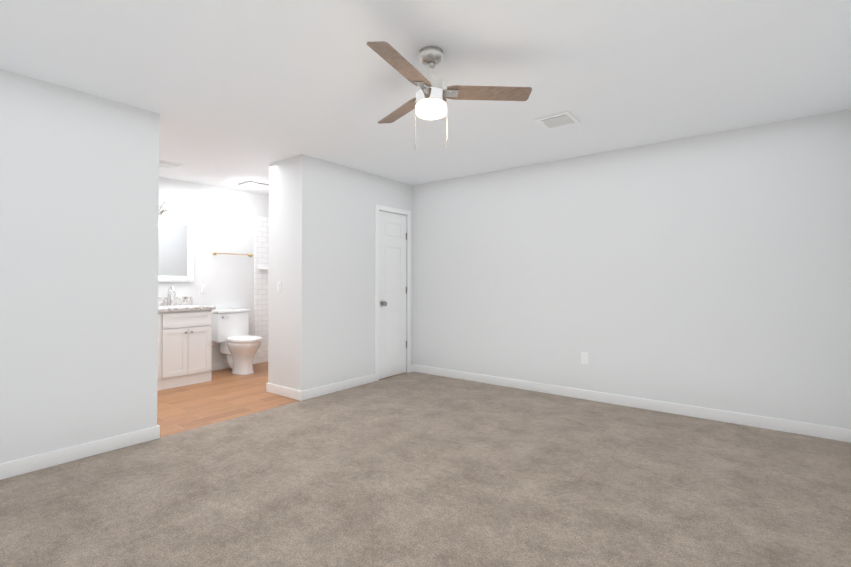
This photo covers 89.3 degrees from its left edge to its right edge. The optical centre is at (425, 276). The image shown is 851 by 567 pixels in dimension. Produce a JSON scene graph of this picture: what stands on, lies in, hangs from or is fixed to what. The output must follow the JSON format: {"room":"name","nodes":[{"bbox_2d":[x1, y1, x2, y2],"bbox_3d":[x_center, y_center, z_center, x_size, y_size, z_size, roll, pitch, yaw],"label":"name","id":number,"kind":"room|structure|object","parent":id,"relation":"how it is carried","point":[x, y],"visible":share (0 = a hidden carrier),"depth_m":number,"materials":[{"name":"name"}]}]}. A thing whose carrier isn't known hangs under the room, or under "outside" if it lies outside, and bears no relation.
{"room":"empty bedroom","nodes":[
{"label":"empty bedroom","id":0,"kind":"room"},
{"bbox_2d":[0,69,412,463],"bbox_3d":[-1.962,-0.002,3.767,0.570,2.440,5.180,-1,-1,37],"label":"wall","id":1,"kind":"structure","parent":0,"point":[79,212],"depth_m":3.00,"materials":[{"name":"white paint"}]},
{"bbox_2d":[0,425,159,479],"bbox_3d":[-2.644,1.153,2.378,0.014,0.095,2.140,-1,-1,37],"label":"baseboard","id":2,"kind":"structure","parent":1,"relation":"attached to","point":[13,468],"depth_m":2.82,"materials":[{"name":"white wood"}]},
{"bbox_2d":[277,281,280,291],"bbox_3d":[-1.525,0.107,4.479,0.070,0.115,0.015,-1,-1,37],"label":"switch plate","id":3,"kind":"object","parent":1,"relation":"attached to","point":[278,286],"visible":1,"depth_m":4.47,"materials":[{"name":"white plastic"}]},
{"bbox_2d":[266,383,301,400],"bbox_3d":[-1.457,1.179,4.414,0.598,0.095,0.014,-1,-1,37],"label":"baseboard","id":4,"kind":"structure","parent":1,"relation":"attached to","point":[284,391],"depth_m":4.39,"materials":[{"name":"white wood"}]},
{"bbox_2d":[302,373,374,400],"bbox_3d":[-0.907,1.182,4.653,0.014,0.095,1.033,-1,-1,37],"label":"baseboard","id":5,"kind":"structure","parent":1,"relation":"attached to","point":[331,388],"depth_m":4.59,"materials":[{"name":"white wood"}]},
{"bbox_2d":[375,204,410,380],"bbox_3d":[-0.442,0.192,5.372,0.136,2.092,0.654,-1,-1,37],"label":"door frame","id":6,"kind":"structure","parent":1,"relation":"attached to","point":[390,209],"depth_m":5.23,"materials":[{"name":"white wood"}]},
{"bbox_2d":[379,211,406,378],"bbox_3d":[-0.391,0.220,5.334,0.107,2.019,0.526,-1,-1,37],"label":"closet door","id":7,"kind":"structure","parent":1,"relation":"in","point":[392,293],"depth_m":5.34,"materials":[{"name":"white wood"}]},
{"bbox_2d":[158,177,268,363],"bbox_3d":[-3.194,0.017,5.292,0.120,2.440,4.250,-1,-1,37],"label":"wall","id":8,"kind":"structure","parent":0,"point":[223,219],"depth_m":5.75,"materials":[{"name":"white paint"}]},
{"bbox_2d":[159,202,174,225],"bbox_3d":[-3.087,-0.740,5.088,0.308,0.284,0.176,-1,-1,37],"label":"light","id":9,"kind":"object","parent":8,"relation":"attached to","point":[166,219],"visible":0.92,"depth_m":5.02,"materials":[{"name":"silver metal"}]},
{"bbox_2d":[158,216,193,281],"bbox_3d":[-3.145,-0.329,5.228,0.038,0.790,0.640,-1,-1,37],"label":"mirror","id":10,"kind":"object","parent":8,"relation":"attached to","point":[176,255],"visible":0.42,"depth_m":5.33,"materials":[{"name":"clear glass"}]},
{"bbox_2d":[211,357,253,370],"bbox_3d":[-2.712,1.196,5.799,0.014,0.095,0.875,-1,-1,37],"label":"baseboard","id":11,"kind":"structure","parent":8,"relation":"attached to","point":[219,365],"depth_m":5.75,"materials":[{"name":"white wood"}]},
{"bbox_2d":[212,252,252,256],"bbox_3d":[-2.619,-0.305,5.888,0.075,0.048,0.558,-1,-1,37],"label":"towel rail","id":12,"kind":"object","parent":8,"relation":"attached to","point":[215,253],"visible":1,"depth_m":5.84,"materials":[{"name":"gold metal"}]},
{"bbox_2d":[254,215,268,363],"bbox_3d":[-2.151,0.188,6.550,0.010,2.130,0.980,-1,-1,37],"label":"tile panel","id":13,"kind":"object","parent":8,"relation":"attached to","point":[261,277],"visible":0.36,"depth_m":6.25,"materials":[{"name":"white tile"}]},
{"bbox_2d":[258,264,268,269],"bbox_3d":[-2.345,-0.141,6.238,0.065,0.080,0.140,-1,-1,37],"label":"soap shelf","id":14,"kind":"object","parent":13,"relation":"attached to","point":[262,266],"visible":0.96,"depth_m":6.24,"materials":[{"name":"white ceramic"}]},
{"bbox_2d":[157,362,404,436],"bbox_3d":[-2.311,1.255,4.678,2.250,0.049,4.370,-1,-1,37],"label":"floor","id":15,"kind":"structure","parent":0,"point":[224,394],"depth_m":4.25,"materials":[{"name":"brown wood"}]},
{"bbox_2d":[157,286,215,390],"bbox_3d":[-3.070,0.669,4.830,0.623,1.125,1.140,-1,-1,37],"label":"bathroom vanity","id":16,"kind":"object","parent":15,"relation":"on","point":[184,339],"visible":0.52,"depth_m":4.86,"materials":[{"name":"white wood"}]},
{"bbox_2d":[212,308,261,374],"bbox_3d":[-2.457,0.843,5.548,0.703,0.815,0.602,-1,-1,37],"label":"toilet","id":17,"kind":"object","parent":15,"relation":"on","point":[239,345],"visible":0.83,"depth_m":5.56,"materials":[{"name":"white ceramic"}]},
{"bbox_2d":[0,372,850,566],"bbox_3d":[-0.026,1.224,2.274,4.300,0.050,5.420,-1,-1,37],"label":"floor carpet","id":18,"kind":"object","parent":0,"point":[414,469],"visible":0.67,"depth_m":2.40,"materials":[{"name":"beige carpet"}]},
{"bbox_2d":[0,0,850,195],"bbox_3d":[-0.921,-1.272,2.988,6.550,0.080,5.420,-1,-1,37],"label":"ceiling","id":19,"kind":"structure","parent":0,"point":[233,93],"depth_m":2.60,"materials":[{"name":"white paint"}]},
{"bbox_2d":[159,160,183,169],"bbox_3d":[-2.845,-1.204,4.595,0.260,0.015,0.400,-1,-1,37],"label":"ceiling vent","id":20,"kind":"object","parent":19,"relation":"in","point":[167,165],"visible":0.46,"depth_m":4.64,"materials":[{"name":"white plastic"}]},
{"bbox_2d":[238,181,268,188],"bbox_3d":[-2.231,-1.182,5.597,0.280,0.034,0.280,-1,-1,37],"label":"recessed light","id":21,"kind":"object","parent":19,"relation":"in","point":[251,184],"visible":0.88,"depth_m":5.54,"materials":[{"name":"white plastic"}]},
{"bbox_2d":[366,41,531,149],"bbox_3d":[-0.051,-0.967,2.340,0.986,0.544,0.946,-1,-1,37],"label":"fan light","id":22,"kind":"object","parent":19,"relation":"hanging from","point":[428,101],"visible":1,"depth_m":2.34,"materials":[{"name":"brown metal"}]},
{"bbox_2d":[535,111,579,129],"bbox_3d":[1.037,-1.219,3.380,0.270,0.015,0.270,-1,-1,37],"label":"ceiling vent","id":23,"kind":"object","parent":19,"relation":"in","point":[562,119],"visible":1,"depth_m":3.35,"materials":[{"name":"white plastic"}]},
{"bbox_2d":[413,109,850,428],"bbox_3d":[0.687,0.014,5.079,6.550,2.440,0.120,-1,-1,37],"label":"wall","id":24,"kind":"structure","parent":0,"point":[712,270],"depth_m":3.89,"materials":[{"name":"white paint"}]},
{"bbox_2d":[581,352,587,363],"bbox_3d":[1.590,0.815,4.298,0.070,0.115,0.008,-1,-1,37],"label":"electrical outlet plate","id":25,"kind":"object","parent":24,"relation":"attached to","point":[584,357],"visible":1,"depth_m":4.30,"materials":[{"name":"white plastic"}]},
{"bbox_2d":[413,364,850,442],"bbox_3d":[1.493,1.178,4.364,4.180,0.095,0.014,-1,-1,37],"label":"baseboard","id":26,"kind":"structure","parent":24,"relation":"attached to","point":[816,430],"depth_m":3.87,"materials":[{"name":"white wood"}]}
]}

